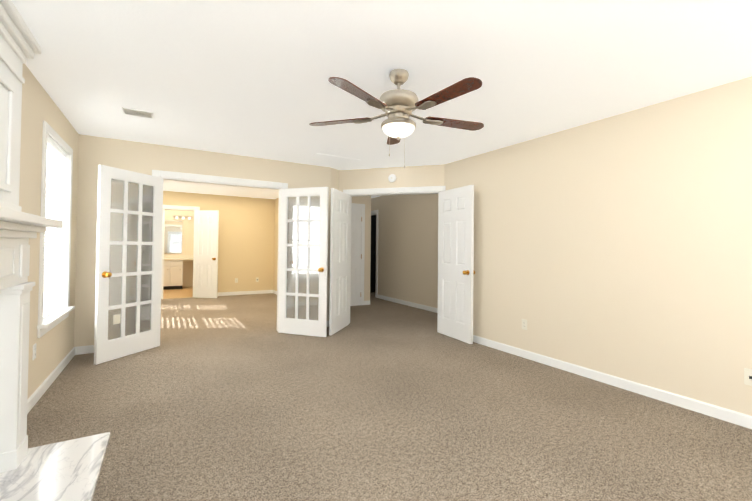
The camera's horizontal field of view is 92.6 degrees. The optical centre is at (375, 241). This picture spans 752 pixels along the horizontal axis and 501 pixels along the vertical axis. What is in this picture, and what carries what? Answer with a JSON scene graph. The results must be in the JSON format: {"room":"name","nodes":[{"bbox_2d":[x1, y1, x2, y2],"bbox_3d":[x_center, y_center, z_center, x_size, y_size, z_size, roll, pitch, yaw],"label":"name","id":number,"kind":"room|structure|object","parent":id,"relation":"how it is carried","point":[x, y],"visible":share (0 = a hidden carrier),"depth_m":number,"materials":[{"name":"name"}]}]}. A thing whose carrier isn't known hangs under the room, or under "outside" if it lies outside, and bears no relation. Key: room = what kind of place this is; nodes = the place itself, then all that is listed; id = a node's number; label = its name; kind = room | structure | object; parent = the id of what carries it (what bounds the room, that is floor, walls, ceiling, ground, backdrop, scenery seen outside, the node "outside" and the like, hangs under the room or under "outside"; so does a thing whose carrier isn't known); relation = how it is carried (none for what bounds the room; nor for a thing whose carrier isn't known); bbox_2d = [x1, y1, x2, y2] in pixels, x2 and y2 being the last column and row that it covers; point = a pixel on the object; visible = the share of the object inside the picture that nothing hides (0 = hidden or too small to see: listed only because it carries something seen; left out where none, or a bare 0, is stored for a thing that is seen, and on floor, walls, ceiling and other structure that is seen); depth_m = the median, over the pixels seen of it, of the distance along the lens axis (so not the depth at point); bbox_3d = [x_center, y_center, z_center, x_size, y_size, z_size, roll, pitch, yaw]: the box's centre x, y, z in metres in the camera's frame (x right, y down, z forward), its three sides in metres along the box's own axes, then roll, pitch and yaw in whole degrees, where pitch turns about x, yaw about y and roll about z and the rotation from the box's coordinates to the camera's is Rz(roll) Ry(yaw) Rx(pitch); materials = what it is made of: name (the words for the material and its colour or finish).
{"room":"empty living room","nodes":[
{"label":"empty living room","id":0,"kind":"room"},
{"bbox_2d":[19,64,78,398],"bbox_3d":[-3.504,0.014,4.179,0.120,2.460,13.090,1,-1,-31],"label":"wall","id":1,"kind":"structure","parent":0,"point":[54,346],"depth_m":2.77,"materials":[{"name":"beige paint"}]},
{"bbox_2d":[32,343,36,359],"bbox_3d":[-2.586,0.833,2.722,0.008,0.114,0.070,1,-1,-31],"label":"electrical outlet","id":2,"kind":"object","parent":1,"relation":"attached to","point":[34,352],"visible":0.96,"depth_m":2.71,"materials":[{"name":"white plastic"}]},
{"bbox_2d":[27,347,74,413],"bbox_3d":[-2.849,1.193,3.162,0.014,0.086,10.450,1,-1,-31],"label":"baseboard","id":3,"kind":"structure","parent":1,"relation":"attached to","point":[38,393],"depth_m":3.04,"materials":[{"name":"white wood"}]},
{"bbox_2d":[37,120,74,337],"bbox_3d":[-2.895,-0.099,3.209,0.180,1.700,1.014,1,-1,-31],"label":"window","id":4,"kind":"structure","parent":1,"relation":"in","point":[51,175],"depth_m":3.48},
{"bbox_2d":[43,139,65,318],"bbox_3d":[-2.904,-0.110,3.204,0.038,1.514,0.824,1,-1,-31],"label":"window blinds","id":5,"kind":"object","parent":4,"relation":"attached to","point":[51,299],"visible":0.56,"depth_m":3.28,"materials":[{"name":"white plastic"}]},
{"bbox_2d":[163,287,192,298],"bbox_3d":[-5.183,1.298,9.245,2.180,0.004,2.400,1,-1,-31],"label":"floor","id":6,"kind":"structure","parent":0,"point":[185,292],"depth_m":9.01,"materials":[{"name":"brown"}]},
{"bbox_2d":[163,259,182,289],"bbox_3d":[-5.985,0.900,9.829,1.220,0.800,0.574,1,-1,-31],"label":"bathroom vanity","id":7,"kind":"object","parent":6,"relation":"on","point":[173,271],"depth_m":9.79,"materials":[{"name":"white wood"}]},
{"bbox_2d":[164,209,193,286],"bbox_3d":[-5.810,0.079,10.348,2.420,2.460,0.120,1,-1,-31],"label":"wall","id":8,"kind":"structure","parent":0,"point":[187,236],"depth_m":10.45,"materials":[{"name":"beige paint"}]},
{"bbox_2d":[164,220,181,252],"bbox_3d":[-6.061,-0.147,10.122,1.050,0.940,0.013,1,-1,-31],"label":"bathroom mirror","id":9,"kind":"object","parent":8,"relation":"attached to","point":[173,237],"visible":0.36,"depth_m":10.27,"materials":[{"name":"clear glass"}]},
{"bbox_2d":[164,255,192,258],"bbox_3d":[-5.759,0.419,10.288,2.100,0.100,0.019,1,-1,-31],"label":"backsplash","id":10,"kind":"structure","parent":8,"relation":"attached to","point":[165,256],"depth_m":10.26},
{"bbox_2d":[174,216,191,219],"bbox_3d":[-5.562,-0.695,10.366,0.480,0.105,0.108,1,-1,-31],"label":"sconce","id":11,"kind":"object","parent":8,"relation":"attached to","point":[183,217],"visible":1,"depth_m":10.37,"materials":[{"name":"silver metal"}]},
{"bbox_2d":[74,134,338,346],"bbox_3d":[-1.990,0.041,4.867,3.428,2.460,0.196,1,-1,-31],"label":"wall","id":12,"kind":"structure","parent":0,"point":[94,152],"depth_m":4.33,"materials":[{"name":"beige paint"}]},
{"bbox_2d":[94,165,162,364],"bbox_3d":[-2.707,0.232,3.989,0.179,2.020,0.747,0,-1,17],"label":"french door","id":13,"kind":"structure","parent":12,"relation":"in","point":[128,264],"depth_m":3.93,"materials":[{"name":"white wood"}]},
{"bbox_2d":[75,321,328,354],"bbox_3d":[-2.018,1.225,4.719,3.030,0.086,0.014,1,-1,-31],"label":"baseboard","id":14,"kind":"structure","parent":12,"relation":"attached to","point":[84,349],"depth_m":4.00,"materials":[{"name":"white wood"}]},
{"bbox_2d":[152,170,287,330],"bbox_3d":[-2.032,0.207,4.797,1.660,2.125,0.156,1,-1,-31],"label":"door frame","id":15,"kind":"structure","parent":12,"relation":"attached to","point":[205,179],"depth_m":4.78,"materials":[{"name":"white wood"}]},
{"bbox_2d":[278,187,328,336],"bbox_3d":[-1.013,0.265,4.954,0.747,2.020,0.179,0,-1,18],"label":"french door","id":16,"kind":"structure","parent":12,"relation":"in","point":[297,324],"depth_m":4.94,"materials":[{"name":"white wood"}]},
{"bbox_2d":[329,188,349,334],"bbox_3d":[-0.526,0.275,5.278,0.044,2.020,0.724,0,-1,15],"label":"entry door","id":17,"kind":"structure","parent":12,"relation":"in","point":[339,262],"depth_m":5.19,"materials":[{"name":"white wood"}]},
{"bbox_2d":[163,191,274,291],"bbox_3d":[-4.108,0.072,8.566,3.540,2.460,0.120,1,-1,-31],"label":"wall","id":18,"kind":"structure","parent":0,"point":[246,244],"depth_m":8.94,"materials":[{"name":"beige paint"}]},
{"bbox_2d":[161,205,199,298],"bbox_3d":[-4.545,0.231,8.306,0.800,2.125,0.156,1,-1,-31],"label":"door frame","id":19,"kind":"structure","parent":18,"relation":"attached to","point":[177,207],"depth_m":8.09,"materials":[{"name":"white wood"}]},
{"bbox_2d":[193,210,218,297],"bbox_3d":[-3.946,0.282,8.316,0.612,2.020,0.179,1,-1,8],"label":"bathroom door","id":20,"kind":"structure","parent":18,"relation":"in","point":[205,256],"depth_m":8.30,"materials":[{"name":"white wood"}]},
{"bbox_2d":[217,290,272,295],"bbox_3d":[-4.087,1.258,8.490,3.300,0.086,0.014,1,-1,-31],"label":"baseboard","id":21,"kind":"structure","parent":18,"relation":"attached to","point":[243,292],"depth_m":8.96,"materials":[{"name":"white wood"}]},
{"bbox_2d":[273,198,277,290],"bbox_3d":[-1.589,0.086,7.642,0.100,2.460,4.270,1,-1,-31],"label":"wall","id":22,"kind":"structure","parent":0,"point":[275,245],"depth_m":9.19,"materials":[{"name":"beige paint"}]},
{"bbox_2d":[352,196,370,300],"bbox_3d":[-0.674,0.092,7.399,1.230,2.460,0.120,1,-1,-31],"label":"wall","id":23,"kind":"structure","parent":0,"point":[366,200],"depth_m":7.62,"materials":[{"name":"beige paint"}]},
{"bbox_2d":[350,208,361,305],"bbox_3d":[-0.632,0.304,7.315,0.757,2.020,0.179,1,-1,-33],"label":"closet door","id":24,"kind":"structure","parent":23,"relation":"in","point":[356,254],"depth_m":7.44,"materials":[{"name":"white wood"}]},
{"bbox_2d":[352,203,364,304],"bbox_3d":[-0.680,0.260,7.385,0.940,2.125,0.140,1,-1,-31],"label":"door frame","id":25,"kind":"structure","parent":23,"relation":"attached to","point":[356,205],"depth_m":7.54,"materials":[{"name":"white wood"}]},
{"bbox_2d":[370,215,375,291],"bbox_3d":[0.033,0.137,9.871,1.000,2.460,0.120,1,-1,-31],"label":"doorway","id":26,"kind":"structure","parent":0,"point":[373,258],"depth_m":9.74,"materials":[{"name":"black"}]},
{"bbox_2d":[12,0,751,198],"bbox_3d":[-0.670,-1.200,5.891,7.500,0.120,13.800,1,-1,-31],"label":"ceiling","id":27,"kind":"structure","parent":0,"point":[249,78],"depth_m":2.42,"materials":[{"name":"white paint"}]},
{"bbox_2d":[122,107,153,118],"bbox_3d":[-2.200,-1.190,3.327,0.240,0.008,0.180,1,-1,-31],"label":"ceiling vent","id":28,"kind":"object","parent":27,"relation":"in","point":[138,113],"visible":1,"depth_m":3.32,"materials":[{"name":"white metal"}]},
{"bbox_2d":[309,153,359,163],"bbox_3d":[-0.572,-1.149,4.985,0.650,0.006,0.300,1,-1,-31],"label":"ceiling access panel","id":29,"kind":"object","parent":27,"relation":"attached to","point":[318,156],"visible":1,"depth_m":4.96,"materials":[{"name":"white paint"}]},
{"bbox_2d":[309,69,483,167],"bbox_3d":[0.196,-0.852,2.485,1.307,0.655,1.288,1,-1,-31],"label":"ceiling fan","id":30,"kind":"object","parent":27,"relation":"hanging from","point":[398,106],"visible":1,"depth_m":2.42,"materials":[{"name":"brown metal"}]},
{"bbox_2d":[27,292,751,500],"bbox_3d":[-0.698,1.349,5.853,7.500,0.100,13.800,1,-1,-31],"label":"floor carpet","id":31,"kind":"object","parent":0,"point":[231,398],"depth_m":2.50,"materials":[{"name":"beige carpet"}]},
{"bbox_2d":[0,0,109,500],"bbox_3d":[-1.634,0.002,1.248,1.000,2.438,2.136,1,-1,-31],"label":"fireplace","id":32,"kind":"object","parent":31,"relation":"on","point":[68,470],"visible":1,"depth_m":1.90,"materials":[{"name":"white"}]},
{"bbox_2d":[339,164,444,191],"bbox_3d":[0.307,0.075,5.495,1.858,2.460,0.120,0,-1,17],"label":"wall","id":33,"kind":"structure","parent":0,"point":[416,176],"depth_m":5.47,"materials":[{"name":"beige paint"}]},
{"bbox_2d":[388,174,395,181],"bbox_3d":[0.243,-0.967,5.448,0.128,0.128,0.040,0,-1,17],"label":"smoke detector","id":34,"kind":"object","parent":33,"relation":"attached to","point":[391,177],"visible":1,"depth_m":5.44,"materials":[{"name":"white plastic"}]},
{"bbox_2d":[343,186,445,322],"bbox_3d":[0.268,0.242,5.504,1.628,2.125,0.156,0,-1,17],"label":"door frame","id":35,"kind":"structure","parent":33,"relation":"attached to","point":[396,191],"depth_m":5.50,"materials":[{"name":"white wood"}]},
{"bbox_2d":[371,194,438,307],"bbox_3d":[0.543,0.114,7.943,0.120,2.460,5.720,1,-1,-31],"label":"wall","id":36,"kind":"structure","parent":0,"point":[408,248],"depth_m":7.58,"materials":[{"name":"beige paint"}]},
{"bbox_2d":[371,210,377,297],"bbox_3d":[-0.146,0.291,9.091,0.140,2.125,0.950,1,-1,-31],"label":"door frame","id":37,"kind":"structure","parent":36,"relation":"attached to","point":[374,212],"depth_m":8.67,"materials":[{"name":"white"}]},
{"bbox_2d":[377,294,437,312],"bbox_3d":[0.473,1.299,7.892,0.014,0.086,5.720,1,-1,-31],"label":"baseboard","id":38,"kind":"structure","parent":36,"relation":"attached to","point":[419,306],"depth_m":7.50,"materials":[{"name":"white wood"}]},
{"bbox_2d":[444,76,751,415],"bbox_3d":[2.351,0.061,3.032,0.120,2.460,5.163,1,-1,-31],"label":"wall","id":39,"kind":"structure","parent":0,"point":[619,245],"depth_m":3.12,"materials":[{"name":"beige paint"}]},
{"bbox_2d":[437,185,474,343],"bbox_3d":[1.064,0.286,4.879,0.179,2.020,0.724,1,-1,-26],"label":"entry door","id":40,"kind":"structure","parent":39,"relation":"in","point":[456,272],"depth_m":4.82,"materials":[{"name":"white wood"}]},
{"bbox_2d":[522,319,526,329],"bbox_3d":[1.667,0.929,4.036,0.008,0.114,0.070,1,-1,-31],"label":"electrical outlet","id":41,"kind":"object","parent":39,"relation":"attached to","point":[524,324],"visible":1,"depth_m":4.03,"materials":[{"name":"beige plastic"}]},
{"bbox_2d":[473,335,751,428],"bbox_3d":[2.250,1.247,3.032,0.014,0.086,5.043,1,-1,-31],"label":"baseboard","id":42,"kind":"structure","parent":39,"relation":"attached to","point":[728,415],"depth_m":3.08,"materials":[{"name":"white wood"}]},
{"bbox_2d":[744,368,751,385],"bbox_3d":[2.587,0.936,2.477,0.008,0.114,0.070,1,-1,-31],"label":"electrical outlet","id":43,"kind":"object","parent":39,"relation":"attached to","point":[747,376],"visible":1,"depth_m":2.49,"materials":[{"name":"beige plastic"}]}
]}

